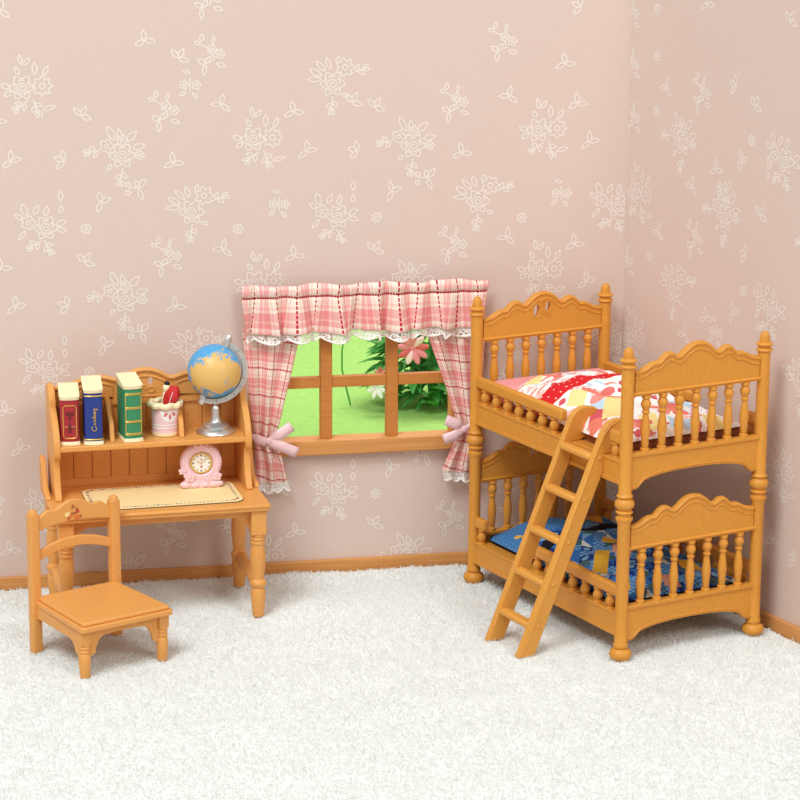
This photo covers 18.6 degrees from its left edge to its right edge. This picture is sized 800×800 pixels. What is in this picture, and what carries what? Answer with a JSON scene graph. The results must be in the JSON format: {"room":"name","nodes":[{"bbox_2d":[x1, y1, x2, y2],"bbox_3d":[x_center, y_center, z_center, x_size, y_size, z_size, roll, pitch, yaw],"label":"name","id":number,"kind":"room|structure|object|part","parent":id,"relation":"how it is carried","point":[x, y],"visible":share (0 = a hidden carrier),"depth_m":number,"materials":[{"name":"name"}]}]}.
{"room":"bedroom","nodes":[
{"label":"bedroom","id":0,"kind":"room"},
{"bbox_2d":[0,0,630,576],"bbox_3d":[-0.678,-0.654,11.221,3.663,3.080,0.051,-2,14,-11],"label":"wall","id":1,"kind":"structure","parent":0,"point":[160,160],"depth_m":11.17,"materials":[{"name":"paper"}]},
{"bbox_2d":[0,551,467,590],"bbox_3d":[-0.711,0.813,11.534,3.595,0.082,0.022,-2,14,-11],"label":"baseboard","id":2,"kind":"structure","parent":1,"relation":"attached to","point":[447,558],"depth_m":11.54,"materials":[{"name":"brown wood"}]},
{"bbox_2d":[248,331,454,457],"bbox_3d":[-0.204,-0.100,11.436,1.025,0.699,0.110,-2,14,-11],"label":"window","id":3,"kind":"structure","parent":1,"relation":"in","point":[391,440],"depth_m":11.45,"materials":[{"name":"brown wood"}]},
{"bbox_3d":[-0.206,-0.137,11.439,1.025,0.629,0.075,-2,14,-11],"label":"frame","id":4,"kind":"part","parent":3,"relation":"part of","materials":[{"name":"brown wood"}]},
{"bbox_3d":[-0.206,0.205,11.510,1.025,0.070,0.110,-2,14,-11],"label":"sill","id":5,"kind":"part","parent":3,"relation":"part of","materials":[{"name":"brown wood"}]},
{"bbox_2d":[241,278,488,345],"bbox_3d":[-0.154,-0.405,11.285,1.161,0.287,0.105,-2,14,-11],"label":"curtain valance","id":6,"kind":"object","parent":1,"relation":"attached to","point":[397,308],"visible":0.93,"depth_m":11.28,"materials":[{"name":"pink fabric"}]},
{"bbox_2d":[242,329,298,494],"bbox_3d":[-0.577,0.057,11.323,0.296,0.788,0.088,-2,14,-11],"label":"window curtain","id":7,"kind":"object","parent":6,"relation":"hanging from","point":[269,367],"visible":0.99,"depth_m":11.31,"materials":[{"name":"pink fabric"}]},
{"bbox_3d":[-0.599,0.406,11.405,0.177,0.063,0.023,-2,14,-11],"label":"lace trim","id":8,"kind":"part","parent":7,"relation":"part of","materials":[{"name":"white fabric"}]},
{"bbox_2d":[252,422,299,457],"bbox_3d":[-0.578,0.188,11.308,0.227,0.174,0.040,0,14,-2],"label":"ribbon bow","id":9,"kind":"object","parent":7,"relation":"attached to","point":[273,441],"visible":0.99,"depth_m":11.30,"materials":[{"name":"pink fabric"}]},
{"bbox_3d":[-0.159,-0.299,11.313,1.116,0.060,0.094,-2,14,-11],"label":"lace trim","id":10,"kind":"part","parent":6,"relation":"part of","materials":[{"name":"white fabric"}]},
{"bbox_2d":[427,327,484,482],"bbox_3d":[0.259,0.016,11.490,0.306,0.779,0.087,-2,14,-11],"label":"window curtain","id":11,"kind":"object","parent":6,"relation":"hanging from","point":[452,354],"visible":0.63,"depth_m":11.48,"materials":[{"name":"pink fabric"}]},
{"bbox_3d":[0.297,0.358,11.583,0.196,0.063,0.028,-2,14,-11],"label":"lace trim","id":12,"kind":"part","parent":11,"relation":"part of","materials":[{"name":"white fabric"}]},
{"bbox_2d":[442,415,469,443],"bbox_3d":[0.294,0.135,11.483,0.199,0.142,0.039,-5,15,-22],"label":"ribbon bow","id":13,"kind":"object","parent":11,"relation":"attached to","point":[460,428],"visible":0.81,"depth_m":11.46,"materials":[{"name":"pink fabric"}]},
{"bbox_2d":[278,329,447,436],"bbox_3d":[-0.299,-0.208,15.897,6.600,0.008,7.500,0,14,0],"label":"lawn","id":14,"kind":"structure","parent":0,"point":[365,414],"depth_m":14.91,"materials":[{"name":"green plant"}]},
{"bbox_2d":[341,336,350,404],"bbox_3d":[-0.325,-0.193,14.769,0.062,0.462,0.012,0,14,0],"label":"stem","id":15,"kind":"object","parent":14,"relation":"on","point":[344,336],"visible":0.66,"depth_m":14.76,"materials":[{"name":"green plant"}]},
{"bbox_2d":[358,330,446,409],"bbox_3d":[0.189,-0.281,14.841,0.901,0.759,0.778,0,14,0],"label":"flowering bush","id":16,"kind":"object","parent":14,"relation":"on","point":[418,355],"visible":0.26,"depth_m":14.70,"materials":[{"name":"green plant"}]},
{"bbox_2d":[617,0,799,626],"bbox_3d":[1.708,-0.457,10.469,0.052,3.080,2.630,-7,15,-28],"label":"wall","id":17,"kind":"structure","parent":0,"point":[712,247],"depth_m":10.84,"materials":[{"name":"paper"}]},
{"bbox_2d":[733,609,799,643],"bbox_3d":[1.680,1.009,10.783,0.024,0.082,2.580,-7,15,-28],"label":"baseboard","id":18,"kind":"structure","parent":17,"relation":"attached to","point":[788,630],"depth_m":10.77,"materials":[{"name":"brown wood"}]},
{"bbox_3d":[0.242,1.277,9.877,8.500,0.030,6.600,0,14,0],"label":"floor","id":19,"kind":"structure","parent":0,"visible":0},
{"bbox_2d":[0,563,799,799],"bbox_3d":[-0.007,1.243,9.843,5.000,0.016,4.150,0,14,0],"label":"rug","id":20,"kind":"object","parent":19,"relation":"on","point":[388,684],"visible":0.87,"depth_m":9.90,"materials":[{"name":"white carpet"}]},
{"bbox_2d":[26,495,172,678],"bbox_3d":[-1.269,0.777,10.336,0.442,0.648,0.469,-10,17,-35],"label":"wooden chair","id":21,"kind":"object","parent":20,"relation":"on","point":[84,615],"visible":1,"depth_m":10.35,"materials":[{"name":"brown wood"}]},
{"bbox_3d":[-1.555,0.770,10.390,0.045,0.633,0.042,-10,17,-35],"label":"post","id":22,"kind":"part","parent":21,"relation":"part of","materials":[{"name":"brown wood"}]},
{"bbox_3d":[-1.396,0.478,10.439,0.372,0.117,0.020,-10,17,-35],"label":"crest rail","id":23,"kind":"part","parent":21,"relation":"part of","materials":[{"name":"brown wood"}]},
{"bbox_3d":[-1.308,1.053,10.131,0.053,0.208,0.052,-10,17,-35],"label":"leg","id":24,"kind":"part","parent":21,"relation":"part of","materials":[{"name":"brown wood"}]},
{"bbox_3d":[-1.267,0.862,10.353,0.418,0.019,0.436,-10,17,-35],"label":"seat","id":25,"kind":"part","parent":21,"relation":"part of","materials":[{"name":"brown wood"}]},
{"bbox_3d":[-1.267,0.881,10.357,0.442,0.024,0.460,-10,17,-35],"label":"seat frame","id":26,"kind":"part","parent":21,"relation":"part of","materials":[{"name":"brown wood"}]},
{"bbox_3d":[-1.240,0.717,10.617,0.045,0.633,0.042,-10,17,-35],"label":"post","id":27,"kind":"part","parent":21,"relation":"part of","materials":[{"name":"brown wood"}]},
{"bbox_3d":[-1.009,1.002,10.347,0.053,0.208,0.052,-10,17,-35],"label":"leg","id":28,"kind":"part","parent":21,"relation":"part of","materials":[{"name":"brown wood"}]},
{"bbox_2d":[39,367,270,616],"bbox_3d":[-1.097,0.423,10.918,0.964,1.064,0.534,-3,14,-14],"label":"writing desk","id":29,"kind":"object","parent":20,"relation":"on","point":[155,460],"visible":0.73,"depth_m":11.01,"materials":[{"name":"brown wood"}]},
{"bbox_3d":[-1.571,0.669,11.095,0.074,0.498,0.074,-3,14,-14],"label":"leg","id":30,"kind":"part","parent":29,"relation":"part of","materials":[{"name":"brown wood"}]},
{"bbox_3d":[-1.457,0.771,10.677,0.074,0.498,0.074,-3,14,-14],"label":"leg","id":31,"kind":"part","parent":29,"relation":"part of","materials":[{"name":"brown wood"}]},
{"bbox_2d":[57,381,80,445],"bbox_3d":[-1.468,0.060,10.838,0.091,0.252,0.170,-2,14,-10],"label":"book","id":32,"kind":"object","parent":29,"relation":"on","point":[68,393],"visible":0.98,"depth_m":10.77,"materials":[{"name":"red paper"}]},
{"bbox_2d":[65,412,73,432],"bbox_3d":[-1.455,0.101,10.770,0.038,0.095,0.004,-2,14,-10],"label":"print","id":33,"kind":"object","parent":32,"relation":"attached to","point":[69,416],"depth_m":10.77,"materials":[{"name":"red paper"}]},
{"bbox_3d":[-1.455,0.097,10.770,0.062,0.152,0.006,-2,14,-10],"label":"gold frame","id":34,"kind":"part","parent":32,"relation":"part of","materials":[{"name":"orange"}]},
{"bbox_2d":[81,375,103,444],"bbox_3d":[-1.366,0.043,10.845,0.088,0.282,0.170,-2,14,-11],"label":"book","id":35,"kind":"object","parent":29,"relation":"on","point":[92,388],"visible":1,"depth_m":10.79,"materials":[{"name":"blue paper"}]},
{"bbox_2d":[116,371,143,442],"bbox_3d":[-1.205,0.030,10.891,0.091,0.288,0.159,-5,14,-19],"label":"book","id":36,"kind":"object","parent":29,"relation":"on","point":[129,385],"visible":1,"depth_m":10.84,"materials":[{"name":"green paper"}]},
{"bbox_3d":[-1.155,-0.070,11.040,0.848,0.164,0.034,-3,14,-14],"label":"crest panel","id":37,"kind":"part","parent":29,"relation":"part of","materials":[{"name":"brown wood"}]},
{"bbox_2d":[60,424,244,452],"bbox_3d":[-1.127,0.171,10.980,0.848,0.025,0.253,-3,14,-14],"label":"shelf","id":38,"kind":"object","parent":29,"relation":"attached to","point":[188,435],"depth_m":10.92,"materials":[{"name":"brown wood"}]},
{"bbox_2d":[81,481,243,509],"bbox_3d":[-1.061,0.427,10.897,0.689,0.006,0.349,-3,14,-14],"label":"desk mat","id":39,"kind":"object","parent":29,"relation":"on","point":[168,495],"visible":0.8,"depth_m":10.89,"materials":[{"name":"brown paper"}]},
{"bbox_2d":[179,444,222,487],"bbox_3d":[-0.898,0.291,10.999,0.204,0.214,0.050,-2,14,-11],"label":"mantel clock","id":40,"kind":"object","parent":39,"relation":"on","point":[200,465],"visible":1,"depth_m":10.99,"materials":[{"name":"pink plastic"}]},
{"bbox_2d":[146,396,182,436],"bbox_3d":[-1.056,0.076,10.983,0.158,0.158,0.158,2,14,7],"label":"pencil cup","id":41,"kind":"object","parent":29,"relation":"on","point":[164,417],"visible":1,"depth_m":10.94,"materials":[{"name":"pink plastic"}]},
{"bbox_2d":[151,409,177,428],"bbox_3d":[-1.056,0.077,10.983,0.123,0.082,0.123,-3,14,-14],"label":"print","id":42,"kind":"object","parent":41,"relation":"on","point":[161,418],"depth_m":10.93},
{"bbox_2d":[162,381,169,403],"bbox_3d":[-1.058,0.015,10.981,0.054,0.207,0.034,-3,14,-14],"label":"pencil","id":43,"kind":"object","parent":41,"relation":"in","point":[166,385],"visible":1,"depth_m":10.96,"materials":[{"name":"beige plastic"}]},
{"bbox_2d":[163,385,179,403],"bbox_3d":[-1.033,0.027,10.975,0.093,0.188,0.069,-3,14,-14],"label":"crayon","id":44,"kind":"object","parent":41,"relation":"in","point":[172,395],"visible":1,"depth_m":10.94,"materials":[{"name":"red plastic"}]},
{"bbox_2d":[188,334,247,436],"bbox_3d":[-0.834,-0.073,10.986,0.242,0.450,0.242,7,15,27],"label":"desk globe","id":45,"kind":"object","parent":29,"relation":"on","point":[214,370],"visible":1,"depth_m":10.92,"materials":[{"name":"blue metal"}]},
{"bbox_3d":[-0.833,0.080,11.024,0.178,0.134,0.178,-3,14,-14],"label":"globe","id":46,"kind":"part","parent":45,"relation":"part of","materials":[{"name":"silver metal"}]},
{"bbox_3d":[-0.792,-0.128,10.984,0.220,0.295,0.032,-3,14,-14],"label":"globe arm","id":47,"kind":"part","parent":45,"relation":"part of","materials":[{"name":"silver metal"}]},
{"bbox_3d":[-0.747,0.623,11.307,0.074,0.498,0.074,-3,14,-14],"label":"leg","id":48,"kind":"part","parent":29,"relation":"part of","materials":[{"name":"brown wood"}]},
{"bbox_3d":[-0.633,0.724,10.889,0.074,0.498,0.074,-3,14,-14],"label":"leg","id":49,"kind":"part","parent":29,"relation":"part of","materials":[{"name":"brown wood"}]},
{"bbox_2d":[485,405,619,657],"bbox_3d":[0.673,0.559,10.493,0.493,1.020,0.358,-7,15,-28],"label":"ladder","id":50,"kind":"object","parent":20,"relation":"on","point":[534,626],"visible":0.97,"depth_m":10.44,"materials":[{"name":"brown wood"}]},
{"bbox_2d":[463,283,772,660],"bbox_3d":[0.952,0.278,10.944,0.800,1.362,1.317,-7,15,-28],"label":"bunk bed","id":51,"kind":"object","parent":20,"relation":"on","point":[693,521],"visible":0.83,"depth_m":10.56,"materials":[{"name":"brown wood"}]},
{"bbox_3d":[0.376,0.574,11.334,0.034,0.052,0.089,-7,15,-28],"label":"guard rail","id":52,"kind":"part","parent":51,"relation":"part of","materials":[{"name":"brown wood"}]},
{"bbox_3d":[0.536,-0.008,10.905,0.034,0.052,0.730,-7,15,-28],"label":"guard rail","id":53,"kind":"part","parent":51,"relation":"part of","materials":[{"name":"brown wood"}]},
{"bbox_3d":[0.655,0.244,11.483,0.662,0.207,0.039,-7,15,-28],"label":"crest panel","id":54,"kind":"part","parent":51,"relation":"part of","materials":[{"name":"brown wood"}]},
{"bbox_3d":[0.659,-0.405,11.326,0.662,0.207,0.039,-7,15,-28],"label":"crest panel","id":55,"kind":"part","parent":51,"relation":"part of","materials":[{"name":"brown wood"}]},
{"bbox_3d":[0.756,0.737,10.673,0.034,0.052,0.730,-7,15,-28],"label":"guard rail","id":56,"kind":"part","parent":51,"relation":"part of","materials":[{"name":"brown wood"}]},
{"bbox_3d":[0.989,0.497,11.667,0.034,0.052,0.089,-7,15,-28],"label":"guard rail","id":57,"kind":"part","parent":51,"relation":"part of","materials":[{"name":"brown wood"}]},
{"bbox_2d":[490,535,732,603],"bbox_3d":[0.947,0.754,11.064,0.600,0.086,1.122,-7,15,-28],"label":"mattress","id":58,"kind":"object","parent":51,"relation":"on","point":[491,536],"visible":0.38,"depth_m":10.74,"materials":[{"name":"blue fabric"}]},
{"bbox_2d":[491,515,733,601],"bbox_3d":[0.938,0.672,11.038,0.620,0.130,1.140,-7,15,-28],"label":"patchwork quilt","id":59,"kind":"object","parent":58,"relation":"on","point":[595,549],"visible":0.53,"depth_m":10.88,"materials":[{"name":"fabric"}]},
{"bbox_3d":[0.916,0.154,10.244,0.034,0.052,0.089,-7,15,-28],"label":"guard rail","id":60,"kind":"part","parent":51,"relation":"part of","materials":[{"name":"brown wood"}]},
{"bbox_2d":[492,368,739,450],"bbox_3d":[0.951,0.069,10.899,0.600,0.158,1.122,-7,15,-28],"label":"mattress","id":61,"kind":"object","parent":51,"relation":"on","point":[514,383],"visible":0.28,"depth_m":10.55,"materials":[{"name":"pink fabric"}]},
{"bbox_2d":[513,371,739,442],"bbox_3d":[0.968,0.009,10.825,0.615,0.149,1.025,-7,15,-28],"label":"patchwork quilt","id":62,"kind":"object","parent":61,"relation":"on","point":[601,390],"visible":0.66,"depth_m":10.73,"materials":[{"name":"fabric"}]},
{"bbox_3d":[1.149,-0.085,11.238,0.034,0.052,0.730,-7,15,-28],"label":"guard rail","id":63,"kind":"part","parent":51,"relation":"part of","materials":[{"name":"brown wood"}]},
{"bbox_3d":[1.249,0.498,10.450,0.662,0.207,0.039,-7,15,-28],"label":"crest panel","id":64,"kind":"part","parent":51,"relation":"part of","materials":[{"name":"brown wood"}]},
{"bbox_3d":[1.253,-0.151,10.293,0.662,0.207,0.039,-7,15,-28],"label":"crest panel","id":65,"kind":"part","parent":51,"relation":"part of","materials":[{"name":"brown wood"}]},
{"bbox_3d":[1.368,0.660,11.006,0.034,0.052,0.730,-7,15,-28],"label":"guard rail","id":66,"kind":"part","parent":51,"relation":"part of","materials":[{"name":"brown wood"}]},
{"bbox_3d":[1.528,0.077,10.577,0.034,0.052,0.089,-7,15,-28],"label":"guard rail","id":67,"kind":"part","parent":51,"relation":"part of","materials":[{"name":"brown wood"}]}
]}

